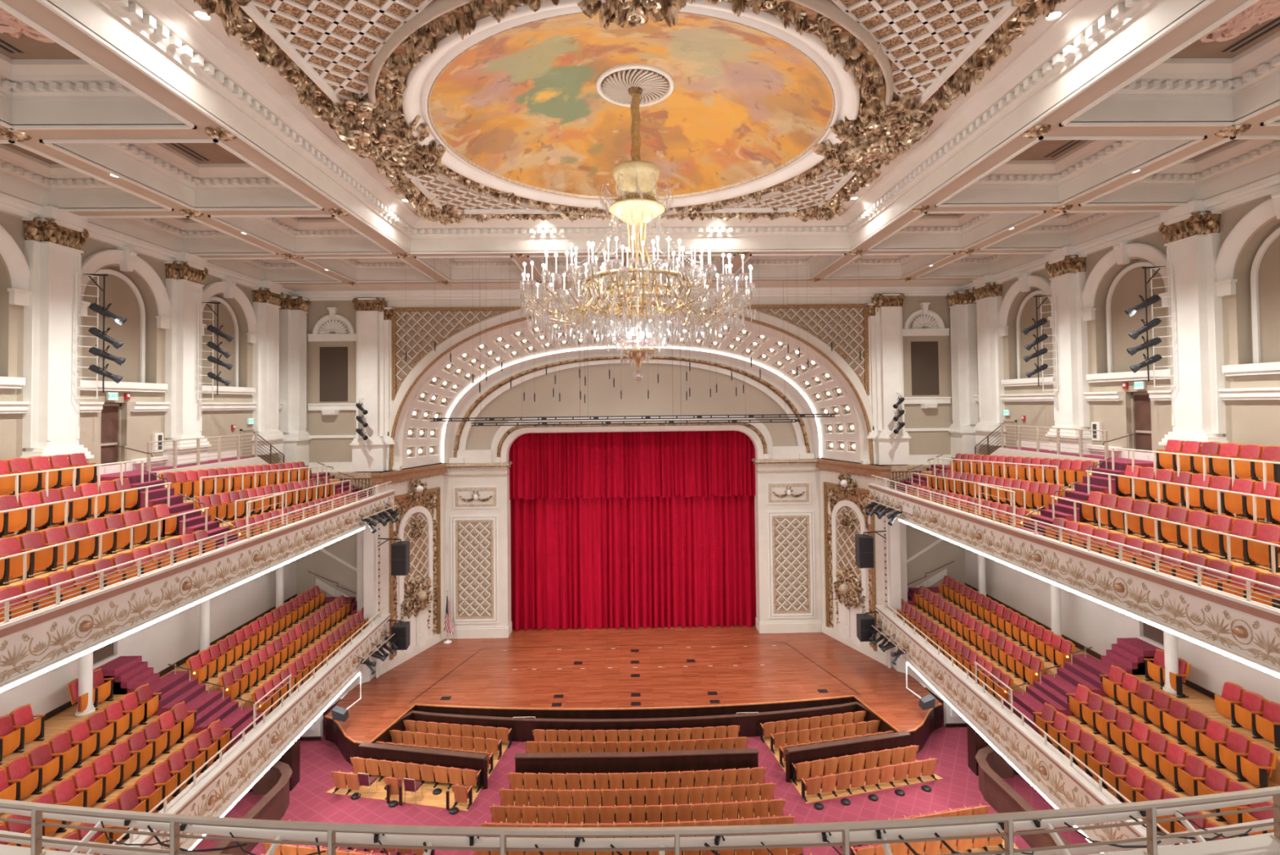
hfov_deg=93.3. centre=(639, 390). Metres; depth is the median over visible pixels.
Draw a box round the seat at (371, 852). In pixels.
[363,850,386,854]
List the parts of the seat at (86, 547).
backrest, armrest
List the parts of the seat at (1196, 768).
backrest, armrest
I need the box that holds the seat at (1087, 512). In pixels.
[1078,491,1106,525]
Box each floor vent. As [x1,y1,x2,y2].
[351,792,360,799]
[388,800,398,807]
[432,787,441,795]
[448,806,458,813]
[813,802,823,808]
[840,797,850,804]
[868,793,878,800]
[894,788,904,795]
[921,784,931,791]
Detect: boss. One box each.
[0,127,31,142]
[178,208,203,217]
[203,126,236,141]
[281,253,298,259]
[328,208,349,216]
[345,281,359,285]
[396,252,412,258]
[439,280,451,285]
[511,253,525,257]
[623,252,639,256]
[736,251,751,255]
[808,277,821,282]
[848,249,863,255]
[899,277,911,281]
[910,204,930,213]
[958,248,974,254]
[1020,124,1052,137]
[1050,204,1074,213]
[1214,123,1252,137]
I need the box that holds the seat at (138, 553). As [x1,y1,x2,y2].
[129,546,161,573]
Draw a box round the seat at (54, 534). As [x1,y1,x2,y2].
[41,525,79,564]
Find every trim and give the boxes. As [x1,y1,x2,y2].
[0,0,1279,266]
[0,0,1279,283]
[0,192,294,474]
[293,285,962,471]
[961,173,1279,461]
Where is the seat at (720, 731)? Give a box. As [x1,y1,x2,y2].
[714,725,726,738]
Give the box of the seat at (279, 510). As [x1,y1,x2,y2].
[276,508,294,524]
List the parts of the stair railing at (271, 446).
post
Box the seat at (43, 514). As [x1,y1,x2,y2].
[17,491,52,528]
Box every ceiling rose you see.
[0,7,55,43]
[1198,0,1279,42]
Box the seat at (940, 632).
[932,626,946,649]
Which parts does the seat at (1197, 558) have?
backrest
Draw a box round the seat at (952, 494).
[942,492,956,506]
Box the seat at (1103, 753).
[1087,741,1115,788]
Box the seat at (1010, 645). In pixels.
[999,640,1016,671]
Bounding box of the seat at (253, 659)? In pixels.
[247,653,266,679]
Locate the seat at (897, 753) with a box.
[884,746,904,764]
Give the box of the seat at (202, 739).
[194,728,221,764]
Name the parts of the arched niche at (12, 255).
sill, arch moulding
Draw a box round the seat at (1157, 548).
[1135,542,1168,569]
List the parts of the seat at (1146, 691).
backrest, armrest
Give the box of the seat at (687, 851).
[681,849,699,854]
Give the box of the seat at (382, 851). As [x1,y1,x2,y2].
[379,833,395,853]
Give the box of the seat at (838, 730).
[832,724,844,738]
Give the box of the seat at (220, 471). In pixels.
[215,467,235,492]
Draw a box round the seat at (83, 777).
[71,763,106,807]
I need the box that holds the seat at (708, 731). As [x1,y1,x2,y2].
[702,726,714,739]
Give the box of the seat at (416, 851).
[413,834,434,854]
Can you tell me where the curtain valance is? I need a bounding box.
[508,430,755,499]
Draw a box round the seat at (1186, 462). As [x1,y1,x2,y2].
[1175,440,1204,473]
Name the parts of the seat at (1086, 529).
backrest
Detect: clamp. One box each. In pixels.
[124,819,131,826]
[179,823,186,831]
[373,833,384,843]
[467,835,479,845]
[574,836,585,847]
[714,835,724,845]
[821,831,831,841]
[875,829,885,839]
[997,822,1004,830]
[1031,819,1041,827]
[1138,809,1146,816]
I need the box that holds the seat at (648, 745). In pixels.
[642,740,655,751]
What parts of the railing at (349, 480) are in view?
post, post, post, post, post, rail, post, post, post, post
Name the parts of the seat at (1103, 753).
backrest, armrest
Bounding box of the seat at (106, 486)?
[95,480,124,511]
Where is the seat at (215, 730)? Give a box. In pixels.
[206,718,232,761]
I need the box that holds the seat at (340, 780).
[331,769,347,792]
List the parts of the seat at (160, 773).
backrest, armrest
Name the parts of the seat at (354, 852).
backrest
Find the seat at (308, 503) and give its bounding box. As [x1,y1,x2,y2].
[305,501,321,515]
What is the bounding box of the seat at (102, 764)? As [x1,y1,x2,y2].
[90,751,124,793]
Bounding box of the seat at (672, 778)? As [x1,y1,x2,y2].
[664,771,679,787]
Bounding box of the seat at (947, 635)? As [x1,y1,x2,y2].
[937,631,952,654]
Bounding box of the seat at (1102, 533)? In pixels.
[1085,528,1114,553]
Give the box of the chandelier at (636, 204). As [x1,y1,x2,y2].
[518,91,755,383]
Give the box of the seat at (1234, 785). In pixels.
[1219,779,1251,836]
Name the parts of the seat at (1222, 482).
backrest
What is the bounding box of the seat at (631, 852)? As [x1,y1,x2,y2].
[629,850,646,854]
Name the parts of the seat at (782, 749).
backrest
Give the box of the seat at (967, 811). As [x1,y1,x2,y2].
[948,807,972,815]
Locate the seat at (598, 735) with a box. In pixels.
[593,729,605,742]
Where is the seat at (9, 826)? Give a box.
[4,813,45,848]
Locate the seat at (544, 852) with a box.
[542,851,559,854]
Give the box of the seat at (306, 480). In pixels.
[304,479,318,499]
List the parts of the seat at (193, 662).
backrest, aisle panel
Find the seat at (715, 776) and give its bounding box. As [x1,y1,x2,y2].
[706,768,722,786]
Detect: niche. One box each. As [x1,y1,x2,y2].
[0,224,31,388]
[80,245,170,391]
[202,278,257,394]
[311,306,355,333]
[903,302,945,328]
[998,272,1053,386]
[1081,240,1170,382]
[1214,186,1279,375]
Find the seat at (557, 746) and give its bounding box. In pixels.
[550,741,564,752]
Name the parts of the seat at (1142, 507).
backrest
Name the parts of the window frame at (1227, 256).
arch moulding, sill, moulding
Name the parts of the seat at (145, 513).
backrest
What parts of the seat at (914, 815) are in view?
backrest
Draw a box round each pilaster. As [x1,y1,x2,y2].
[20,216,93,462]
[163,260,211,466]
[251,287,285,454]
[278,295,311,466]
[350,297,386,471]
[382,306,396,470]
[864,302,879,464]
[871,293,911,464]
[946,289,980,457]
[972,281,1006,445]
[1044,253,1092,454]
[1158,210,1228,451]
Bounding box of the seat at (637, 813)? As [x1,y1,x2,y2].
[629,804,644,825]
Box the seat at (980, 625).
[969,621,985,649]
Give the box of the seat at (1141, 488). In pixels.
[1133,466,1159,502]
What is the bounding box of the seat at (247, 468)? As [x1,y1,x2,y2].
[243,465,261,488]
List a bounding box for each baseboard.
[311,471,377,488]
[884,463,950,481]
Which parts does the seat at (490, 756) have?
backrest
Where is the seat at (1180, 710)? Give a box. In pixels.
[1162,698,1192,744]
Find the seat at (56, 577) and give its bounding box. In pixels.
[45,569,86,601]
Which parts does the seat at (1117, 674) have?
backrest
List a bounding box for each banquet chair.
[357,772,377,798]
[403,777,422,804]
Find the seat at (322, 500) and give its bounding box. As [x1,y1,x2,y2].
[318,497,331,511]
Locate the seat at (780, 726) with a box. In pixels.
[774,720,786,733]
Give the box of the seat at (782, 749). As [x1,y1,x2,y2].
[779,744,795,767]
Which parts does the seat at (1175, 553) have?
backrest, armrest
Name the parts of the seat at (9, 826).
backrest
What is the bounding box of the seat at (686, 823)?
[677,819,695,836]
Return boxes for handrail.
[117,444,153,481]
[143,469,168,488]
[168,663,193,680]
[177,493,205,515]
[200,680,226,699]
[214,517,242,539]
[234,697,259,715]
[307,570,337,598]
[317,462,333,478]
[336,585,356,595]
[337,471,354,488]
[359,480,374,495]
[887,474,902,488]
[906,575,927,585]
[907,463,923,481]
[924,560,954,588]
[927,453,942,468]
[1005,681,1030,701]
[1019,505,1044,528]
[1036,664,1061,683]
[1053,480,1079,503]
[1068,646,1092,663]
[1088,457,1111,475]
[1102,432,1135,468]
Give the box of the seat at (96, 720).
[85,709,117,747]
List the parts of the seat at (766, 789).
backrest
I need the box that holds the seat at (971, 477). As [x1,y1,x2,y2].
[962,472,976,497]
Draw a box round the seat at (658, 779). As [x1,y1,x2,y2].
[650,771,665,788]
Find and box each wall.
[0,211,279,493]
[0,559,296,719]
[208,760,292,854]
[247,737,299,791]
[296,532,356,600]
[299,713,323,740]
[305,296,955,494]
[321,484,380,714]
[358,742,487,789]
[370,462,448,675]
[394,701,874,742]
[403,321,854,435]
[514,747,759,785]
[785,730,910,782]
[813,457,891,665]
[882,477,946,702]
[906,524,965,591]
[943,701,967,727]
[964,547,1279,703]
[967,722,1020,775]
[975,195,1279,480]
[975,745,1070,847]
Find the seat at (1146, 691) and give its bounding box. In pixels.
[1130,680,1158,723]
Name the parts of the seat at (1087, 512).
backrest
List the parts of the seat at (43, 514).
backrest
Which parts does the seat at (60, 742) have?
backrest, armrest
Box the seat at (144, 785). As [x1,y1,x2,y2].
[133,771,165,812]
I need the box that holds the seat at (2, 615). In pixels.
[0,606,11,622]
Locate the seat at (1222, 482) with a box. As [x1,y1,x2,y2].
[1203,475,1235,515]
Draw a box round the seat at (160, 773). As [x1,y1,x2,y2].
[151,760,181,799]
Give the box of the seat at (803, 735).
[797,728,809,743]
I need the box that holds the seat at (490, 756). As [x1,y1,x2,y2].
[475,751,493,773]
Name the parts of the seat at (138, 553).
backrest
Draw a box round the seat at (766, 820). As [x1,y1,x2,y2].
[757,815,776,835]
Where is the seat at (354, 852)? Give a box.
[346,848,369,854]
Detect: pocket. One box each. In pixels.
[440,696,451,699]
[551,702,561,706]
[553,693,564,697]
[573,661,582,664]
[631,648,639,652]
[631,660,639,663]
[631,673,639,676]
[631,693,640,696]
[631,701,640,705]
[686,659,695,662]
[707,691,717,694]
[709,699,719,703]
[817,688,828,693]
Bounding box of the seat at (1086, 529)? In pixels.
[1071,524,1098,548]
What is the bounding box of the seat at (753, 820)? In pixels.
[741,817,760,835]
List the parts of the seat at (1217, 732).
backrest, armrest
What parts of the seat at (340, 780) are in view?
backrest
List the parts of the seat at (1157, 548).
backrest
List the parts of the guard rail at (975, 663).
post, rail, post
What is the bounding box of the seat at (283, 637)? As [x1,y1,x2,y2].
[279,632,296,657]
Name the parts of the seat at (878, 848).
backrest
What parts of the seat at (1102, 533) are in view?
backrest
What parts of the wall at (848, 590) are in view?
arch moulding, frame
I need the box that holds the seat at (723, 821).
[710,817,728,835]
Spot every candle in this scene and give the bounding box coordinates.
[531,265,533,279]
[545,254,546,268]
[555,256,556,271]
[570,247,572,262]
[575,250,577,266]
[587,244,589,262]
[615,240,617,257]
[622,249,623,264]
[631,239,633,257]
[642,245,644,262]
[652,244,653,258]
[657,240,658,257]
[667,240,669,257]
[693,247,695,263]
[701,253,702,268]
[707,248,709,263]
[709,247,711,263]
[722,257,724,272]
[728,257,729,272]
[742,257,743,271]
[749,268,751,281]
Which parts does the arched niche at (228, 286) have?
moulding, sill, arch moulding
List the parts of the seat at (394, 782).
backrest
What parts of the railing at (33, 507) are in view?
post, post, rail, post, post, post, post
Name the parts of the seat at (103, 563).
backrest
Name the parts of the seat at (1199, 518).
backrest, armrest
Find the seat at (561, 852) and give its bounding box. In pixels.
[560,851,576,854]
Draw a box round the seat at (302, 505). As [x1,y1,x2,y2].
[298,502,315,517]
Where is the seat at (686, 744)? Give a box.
[680,739,694,750]
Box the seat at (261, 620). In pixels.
[256,616,273,639]
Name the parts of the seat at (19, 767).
backrest, armrest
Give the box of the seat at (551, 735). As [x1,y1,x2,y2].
[544,728,557,742]
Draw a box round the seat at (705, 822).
[693,818,711,836]
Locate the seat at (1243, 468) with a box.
[1232,444,1266,481]
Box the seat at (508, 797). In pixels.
[498,787,515,805]
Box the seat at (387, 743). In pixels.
[383,742,395,745]
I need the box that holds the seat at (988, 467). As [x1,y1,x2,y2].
[984,454,999,475]
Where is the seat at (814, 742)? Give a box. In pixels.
[806,741,817,744]
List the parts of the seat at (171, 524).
backrest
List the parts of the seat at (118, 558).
backrest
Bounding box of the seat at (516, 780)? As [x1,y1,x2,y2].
[507,771,524,789]
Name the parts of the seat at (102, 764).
backrest, armrest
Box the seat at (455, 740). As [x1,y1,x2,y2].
[448,734,462,749]
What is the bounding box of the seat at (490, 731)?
[483,725,497,738]
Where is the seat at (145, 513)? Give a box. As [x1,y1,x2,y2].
[137,506,165,539]
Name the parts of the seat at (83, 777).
backrest, armrest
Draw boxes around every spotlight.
[88,302,126,325]
[88,326,123,349]
[88,345,125,365]
[88,364,123,383]
[206,324,234,342]
[206,341,231,358]
[206,354,233,369]
[207,371,231,386]
[355,402,368,414]
[355,414,368,426]
[355,427,368,439]
[360,656,376,666]
[361,515,377,526]
[365,658,375,674]
[366,518,376,533]
[368,649,386,661]
[370,512,386,523]
[373,649,386,658]
[376,515,386,526]
[376,644,388,657]
[377,511,389,522]
[382,511,395,523]
[382,643,395,654]
[384,633,395,641]
[385,507,399,515]
[389,635,398,649]
[390,508,398,521]
[865,500,878,509]
[866,502,875,515]
[868,504,880,516]
[868,627,877,641]
[871,625,881,633]
[871,634,884,645]
[875,503,886,515]
[877,506,893,516]
[878,635,889,648]
[880,640,893,650]
[880,640,897,652]
[886,508,902,519]
[888,511,897,525]
[890,646,906,657]
[892,648,901,665]
[893,396,904,408]
[893,408,904,421]
[893,421,905,433]
[1021,317,1047,334]
[1022,346,1048,362]
[1024,333,1048,351]
[1025,363,1048,377]
[1124,293,1160,316]
[1126,335,1161,355]
[1128,317,1161,339]
[1129,353,1162,373]
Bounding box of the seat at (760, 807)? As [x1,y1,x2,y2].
[750,799,768,817]
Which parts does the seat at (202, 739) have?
backrest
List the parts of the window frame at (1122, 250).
arch moulding, sill, moulding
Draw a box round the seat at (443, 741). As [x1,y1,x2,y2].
[435,733,450,748]
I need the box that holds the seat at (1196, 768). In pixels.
[1177,753,1211,795]
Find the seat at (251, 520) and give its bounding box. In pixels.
[242,516,262,536]
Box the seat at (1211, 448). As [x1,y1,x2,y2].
[1193,441,1223,475]
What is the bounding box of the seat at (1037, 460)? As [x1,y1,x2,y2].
[1026,457,1042,481]
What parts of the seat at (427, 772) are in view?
backrest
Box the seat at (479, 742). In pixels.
[471,737,486,751]
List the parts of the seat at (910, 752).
backrest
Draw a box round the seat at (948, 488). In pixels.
[943,470,956,492]
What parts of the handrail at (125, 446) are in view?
post, post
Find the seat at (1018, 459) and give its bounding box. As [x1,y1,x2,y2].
[1008,456,1024,479]
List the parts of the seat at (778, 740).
backrest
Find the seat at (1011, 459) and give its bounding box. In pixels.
[1000,455,1015,478]
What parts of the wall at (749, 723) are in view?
cap rail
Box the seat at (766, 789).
[756,782,775,799]
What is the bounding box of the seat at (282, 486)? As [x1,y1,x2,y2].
[276,483,293,506]
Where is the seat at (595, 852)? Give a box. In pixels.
[594,851,611,854]
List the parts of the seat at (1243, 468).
backrest, armrest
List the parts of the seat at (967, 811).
backrest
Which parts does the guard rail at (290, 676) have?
post, rail, post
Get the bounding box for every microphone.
[434,257,435,351]
[479,338,479,392]
[485,312,487,381]
[501,307,502,371]
[510,325,511,388]
[523,315,524,400]
[533,340,535,401]
[552,339,554,396]
[558,271,559,401]
[583,257,586,385]
[688,262,690,371]
[715,302,717,392]
[734,302,737,395]
[742,366,744,393]
[758,279,760,377]
[795,258,797,376]
[797,275,799,356]
[806,290,808,368]
[830,275,832,351]
[857,257,861,359]
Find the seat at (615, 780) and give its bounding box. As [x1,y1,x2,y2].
[608,772,622,790]
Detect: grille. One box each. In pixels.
[322,410,333,413]
[391,544,405,574]
[391,626,405,648]
[859,537,873,567]
[861,618,875,640]
[926,404,936,407]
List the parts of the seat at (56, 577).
backrest, armrest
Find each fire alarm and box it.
[124,392,129,399]
[231,424,235,430]
[1022,415,1026,421]
[1122,382,1128,389]
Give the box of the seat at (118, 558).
[111,551,144,579]
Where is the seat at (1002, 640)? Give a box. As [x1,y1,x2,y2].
[991,635,1008,666]
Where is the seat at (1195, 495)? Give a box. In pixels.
[1183,473,1214,511]
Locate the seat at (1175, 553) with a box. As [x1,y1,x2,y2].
[1155,547,1189,576]
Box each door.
[93,641,113,664]
[100,403,121,466]
[240,428,254,456]
[1003,419,1017,447]
[1130,391,1151,453]
[1142,621,1163,644]
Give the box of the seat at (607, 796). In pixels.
[600,788,615,805]
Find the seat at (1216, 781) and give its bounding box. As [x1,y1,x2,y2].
[1197,765,1233,821]
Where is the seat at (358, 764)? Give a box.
[350,756,366,773]
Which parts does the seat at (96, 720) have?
backrest, armrest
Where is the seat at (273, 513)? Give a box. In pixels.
[268,510,285,527]
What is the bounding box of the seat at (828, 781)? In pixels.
[815,773,835,799]
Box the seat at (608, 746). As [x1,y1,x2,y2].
[603,741,616,751]
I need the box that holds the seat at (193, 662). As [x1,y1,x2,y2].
[186,654,208,684]
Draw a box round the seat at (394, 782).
[383,775,402,799]
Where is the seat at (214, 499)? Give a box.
[207,493,228,522]
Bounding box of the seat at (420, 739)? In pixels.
[412,731,426,746]
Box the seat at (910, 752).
[898,744,919,763]
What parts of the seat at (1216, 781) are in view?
backrest, armrest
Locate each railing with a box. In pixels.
[0,458,145,533]
[0,480,391,622]
[0,482,171,531]
[0,506,208,582]
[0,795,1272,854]
[99,606,385,854]
[146,433,257,471]
[199,465,327,512]
[235,479,351,519]
[257,433,284,463]
[871,475,1279,605]
[880,598,1182,844]
[911,471,1026,508]
[933,457,1058,484]
[974,424,1001,455]
[1000,424,1108,459]
[1050,495,1279,573]
[1085,470,1279,521]
[1110,447,1279,521]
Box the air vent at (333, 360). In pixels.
[320,346,347,401]
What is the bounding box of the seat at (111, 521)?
[102,513,134,548]
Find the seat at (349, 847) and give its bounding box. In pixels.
[347,846,362,849]
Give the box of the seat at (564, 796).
[556,788,572,806]
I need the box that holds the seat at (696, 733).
[689,727,702,739]
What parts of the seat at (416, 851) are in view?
backrest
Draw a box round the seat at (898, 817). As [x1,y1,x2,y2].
[887,817,911,819]
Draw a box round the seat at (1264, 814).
[1242,800,1274,835]
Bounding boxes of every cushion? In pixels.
[0,460,8,474]
[0,495,18,513]
[0,537,22,557]
[0,586,24,611]
[0,715,13,736]
[0,768,8,791]
[0,824,8,844]
[6,755,31,785]
[6,813,31,832]
[8,458,31,473]
[11,705,34,730]
[18,492,40,509]
[20,532,45,551]
[22,578,49,602]
[29,456,50,471]
[29,743,52,771]
[33,792,53,804]
[40,488,61,505]
[44,527,66,546]
[48,571,73,594]
[49,454,70,468]
[49,732,71,758]
[53,778,75,803]
[56,831,79,853]
[60,486,80,502]
[65,523,87,541]
[68,453,87,466]
[69,679,78,701]
[69,721,89,746]
[71,564,94,586]
[73,765,95,794]
[77,695,80,711]
[78,822,102,841]
[79,483,98,498]
[85,518,106,536]
[88,711,106,735]
[93,559,115,579]
[93,669,104,686]
[93,753,113,780]
[98,480,115,495]
[102,800,119,832]
[104,515,124,531]
[104,702,123,724]
[111,742,130,767]
[112,553,133,573]
[114,478,131,490]
[118,786,138,810]
[120,693,137,715]
[122,511,140,527]
[128,730,146,755]
[131,548,151,567]
[136,684,152,706]
[136,773,155,802]
[138,507,155,523]
[143,720,161,745]
[148,543,167,561]
[152,761,170,789]
[154,504,170,519]
[158,711,175,734]
[161,472,175,483]
[164,538,182,555]
[168,751,185,777]
[172,702,188,724]
[173,471,186,483]
[179,534,195,551]
[182,739,199,764]
[185,471,197,481]
[189,655,201,669]
[194,530,209,546]
[195,470,208,480]
[195,729,212,753]
[197,496,210,506]
[199,649,211,666]
[206,469,217,479]
[208,494,220,506]
[208,644,220,661]
[208,720,223,743]
[216,468,227,478]
[217,640,228,655]
[218,493,230,504]
[222,671,234,685]
[226,467,236,477]
[226,635,237,650]
[227,491,239,502]
[231,665,243,683]
[234,519,245,530]
[234,630,244,644]
[235,466,245,476]
[237,489,248,501]
[240,659,251,676]
[242,625,253,640]
[243,517,255,529]
[244,466,254,475]
[246,488,256,499]
[248,653,259,671]
[250,621,260,635]
[253,465,262,475]
[253,515,263,527]
[253,688,266,702]
[254,487,264,497]
[257,617,266,631]
[257,648,267,665]
[261,464,270,474]
[261,512,271,525]
[262,485,272,496]
[262,681,274,699]
[264,613,274,626]
[265,643,275,659]
[268,464,277,473]
[269,511,279,523]
[270,484,279,495]
[271,675,282,693]
[272,638,282,654]
[276,463,285,472]
[277,483,286,492]
[277,508,286,520]
[279,669,288,686]
[280,634,289,648]
[284,462,292,471]
[284,482,293,492]
[285,506,294,518]
[287,629,296,644]
[287,663,297,679]
[290,462,298,471]
[292,481,300,491]
[293,505,302,516]
[293,625,302,639]
[293,657,304,674]
[299,480,306,489]
[299,503,308,514]
[301,653,311,668]
[305,479,312,488]
[306,501,315,512]
[307,648,317,662]
[311,478,319,487]
[312,499,320,510]
[314,643,323,657]
[319,498,327,506]
[320,638,328,653]
[324,497,331,506]
[326,634,334,648]
[331,495,338,505]
[337,493,343,503]
[397,777,401,789]
[853,845,867,852]
[918,486,925,495]
[924,487,930,497]
[928,488,937,498]
[934,489,942,500]
[936,627,944,641]
[941,491,948,500]
[942,631,951,646]
[946,493,955,502]
[948,471,955,478]
[948,636,956,651]
[953,493,962,502]
[954,471,960,479]
[955,640,964,656]
[960,472,968,482]
[960,495,968,506]
[961,613,969,627]
[961,645,970,662]
[966,473,975,483]
[967,454,975,463]
[967,497,976,508]
[968,617,976,631]
[968,650,977,666]
[973,474,982,482]
[973,498,983,511]
[974,454,982,462]
[974,622,983,635]
[977,656,986,672]
[981,475,989,484]
[981,626,991,640]
[982,454,990,464]
[982,500,991,512]
[982,662,993,679]
[987,476,997,485]
[988,631,998,645]
[989,455,998,464]
[989,502,999,515]
[991,667,1001,684]
[995,477,1004,488]
[995,604,1004,617]
[995,635,1006,651]
[996,456,1006,464]
[997,504,1008,516]
[999,673,1010,687]
[1002,608,1012,622]
[1003,478,1013,488]
[1004,456,1014,466]
[1004,640,1014,657]
[1006,506,1017,517]
[1009,612,1019,626]
[1012,479,1022,490]
[1012,645,1022,662]
[1013,457,1022,466]
[1015,508,1026,519]
[1017,616,1027,631]
[1020,480,1031,492]
[1020,651,1031,667]
[1022,457,1031,467]
[1025,621,1035,635]
[1029,481,1040,492]
[1029,656,1041,670]
[1031,457,1041,468]
[1033,625,1044,640]
[1038,483,1050,493]
[1040,457,1051,469]
[1040,703,1055,725]
[1041,630,1053,645]
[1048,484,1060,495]
[1049,458,1061,470]
[1050,635,1062,651]
[1051,518,1066,533]
[1053,712,1067,735]
[1060,459,1071,471]
[1060,640,1071,653]
[1064,521,1079,537]
[1065,721,1081,745]
[1071,460,1083,470]
[1075,684,1089,706]
[1077,525,1094,542]
[1079,731,1095,756]
[1081,460,1094,471]
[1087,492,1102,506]
[1087,693,1103,715]
[1093,529,1110,546]
[1093,742,1111,768]
[1101,702,1117,724]
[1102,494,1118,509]
[1108,533,1126,551]
[1108,666,1124,686]
[1108,753,1127,780]
[1115,711,1133,734]
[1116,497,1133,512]
[1121,674,1138,694]
[1124,465,1140,477]
[1124,537,1144,556]
[1124,765,1144,793]
[1131,720,1150,746]
[1133,500,1151,515]
[1137,681,1154,703]
[1139,467,1155,480]
[1142,542,1164,562]
[1142,777,1163,799]
[1147,731,1167,757]
[1149,503,1168,519]
[1152,690,1170,713]
[1153,649,1164,668]
[1155,469,1173,484]
[1162,548,1184,568]
[1163,791,1180,823]
[1164,440,1182,453]
[1165,742,1186,769]
[1168,506,1188,524]
[1168,699,1188,723]
[1173,471,1191,486]
[1178,658,1186,679]
[1181,811,1205,829]
[1182,440,1200,454]
[1183,554,1207,575]
[1184,754,1206,782]
[1186,511,1209,528]
[1186,709,1207,733]
[1191,474,1211,489]
[1200,442,1219,456]
[1204,767,1227,791]
[1205,560,1231,582]
[1205,720,1227,746]
[1205,822,1227,840]
[1208,515,1231,533]
[1210,476,1231,492]
[1219,443,1239,457]
[1221,682,1242,705]
[1226,730,1248,758]
[1227,781,1249,813]
[1230,566,1257,591]
[1231,479,1254,495]
[1231,519,1256,538]
[1240,444,1262,459]
[1240,691,1263,715]
[1247,742,1271,773]
[1249,800,1273,820]
[1253,481,1278,499]
[1255,524,1279,550]
[1257,573,1279,598]
[1262,446,1279,462]
[1262,701,1279,722]
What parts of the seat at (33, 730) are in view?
backrest, armrest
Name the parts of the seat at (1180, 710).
backrest, armrest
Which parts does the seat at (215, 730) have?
backrest, armrest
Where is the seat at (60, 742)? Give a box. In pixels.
[48,729,82,771]
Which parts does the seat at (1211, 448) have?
backrest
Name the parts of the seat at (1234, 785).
backrest, armrest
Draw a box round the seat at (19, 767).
[4,753,43,799]
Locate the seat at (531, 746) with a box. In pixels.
[524,741,538,752]
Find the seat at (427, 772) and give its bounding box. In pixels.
[417,763,435,784]
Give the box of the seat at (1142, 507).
[1127,499,1154,537]
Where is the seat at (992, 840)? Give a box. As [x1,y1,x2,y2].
[982,831,1004,851]
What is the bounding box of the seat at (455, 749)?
[452,748,463,751]
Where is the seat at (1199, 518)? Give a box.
[1180,510,1213,553]
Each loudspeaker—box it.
[377,537,409,575]
[387,619,409,649]
[854,530,886,568]
[856,611,878,641]
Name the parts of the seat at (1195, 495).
backrest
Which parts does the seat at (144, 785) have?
backrest, armrest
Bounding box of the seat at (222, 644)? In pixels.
[216,638,235,665]
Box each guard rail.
[245,493,284,535]
[253,674,291,728]
[974,661,1013,713]
[977,483,1015,524]
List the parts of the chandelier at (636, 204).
candle arm, candle arm, candle arm, candle arm, candle arm, candle arm, candle arm, candle arm, candle arm, candle arm, candle arm, candle arm, candle arm, candle arm, candle arm, candle arm, candle arm, candle arm, sleeved chain, lamp shade, crown dish, candle arm, candle arm, candle arm, candle arm, candle arm, candle arm, candle arm, candle arm, candle arm, candle arm, candle arm, candle arm, candle arm, candle arm, candle arm, candle arm, candle arm, candle arm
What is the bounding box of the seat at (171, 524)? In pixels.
[152,503,179,539]
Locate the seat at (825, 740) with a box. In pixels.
[817,739,829,742]
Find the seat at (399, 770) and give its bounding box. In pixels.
[390,760,407,777]
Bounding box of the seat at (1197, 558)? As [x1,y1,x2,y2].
[1175,552,1213,583]
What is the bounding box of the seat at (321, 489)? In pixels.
[311,478,324,497]
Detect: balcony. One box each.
[0,456,396,692]
[0,593,390,849]
[866,447,1279,677]
[875,582,1279,853]
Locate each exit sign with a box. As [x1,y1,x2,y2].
[106,391,118,399]
[246,417,253,424]
[1003,409,1010,415]
[1133,381,1146,389]
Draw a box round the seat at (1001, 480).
[991,476,1005,503]
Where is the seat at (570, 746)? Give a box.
[564,741,577,752]
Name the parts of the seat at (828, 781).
backrest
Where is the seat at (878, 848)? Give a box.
[866,843,891,854]
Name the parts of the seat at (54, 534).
backrest, armrest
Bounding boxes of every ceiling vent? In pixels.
[0,36,29,53]
[168,142,212,160]
[1041,139,1084,157]
[1216,16,1279,53]
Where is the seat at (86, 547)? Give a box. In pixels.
[63,521,98,559]
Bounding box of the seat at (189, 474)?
[183,470,204,497]
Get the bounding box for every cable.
[100,820,169,844]
[146,824,247,852]
[229,831,325,854]
[315,836,320,854]
[377,840,388,854]
[422,841,427,852]
[534,843,543,854]
[609,844,622,854]
[704,841,719,854]
[760,841,773,854]
[825,838,841,854]
[897,834,920,854]
[933,831,1001,854]
[995,828,1034,854]
[1063,821,1161,847]
[1128,814,1222,839]
[1176,809,1252,838]
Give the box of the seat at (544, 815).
[536,804,552,824]
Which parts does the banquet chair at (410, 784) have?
backrest, frame, seat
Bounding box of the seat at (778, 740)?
[769,732,786,753]
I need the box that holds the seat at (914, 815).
[902,814,926,818]
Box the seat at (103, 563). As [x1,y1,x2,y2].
[90,557,126,586]
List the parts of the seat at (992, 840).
backrest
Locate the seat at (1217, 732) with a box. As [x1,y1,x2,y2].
[1199,718,1232,768]
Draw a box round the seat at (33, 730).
[9,702,44,743]
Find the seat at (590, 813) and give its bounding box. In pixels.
[582,804,598,822]
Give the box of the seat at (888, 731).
[879,730,893,733]
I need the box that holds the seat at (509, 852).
[506,850,524,854]
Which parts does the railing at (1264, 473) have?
post, post, post, post, rail, post, post, post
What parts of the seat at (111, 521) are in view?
backrest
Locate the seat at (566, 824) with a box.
[563,822,580,837]
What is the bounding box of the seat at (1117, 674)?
[1099,664,1127,704]
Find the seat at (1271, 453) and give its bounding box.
[1254,445,1279,483]
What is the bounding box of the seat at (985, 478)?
[976,475,991,500]

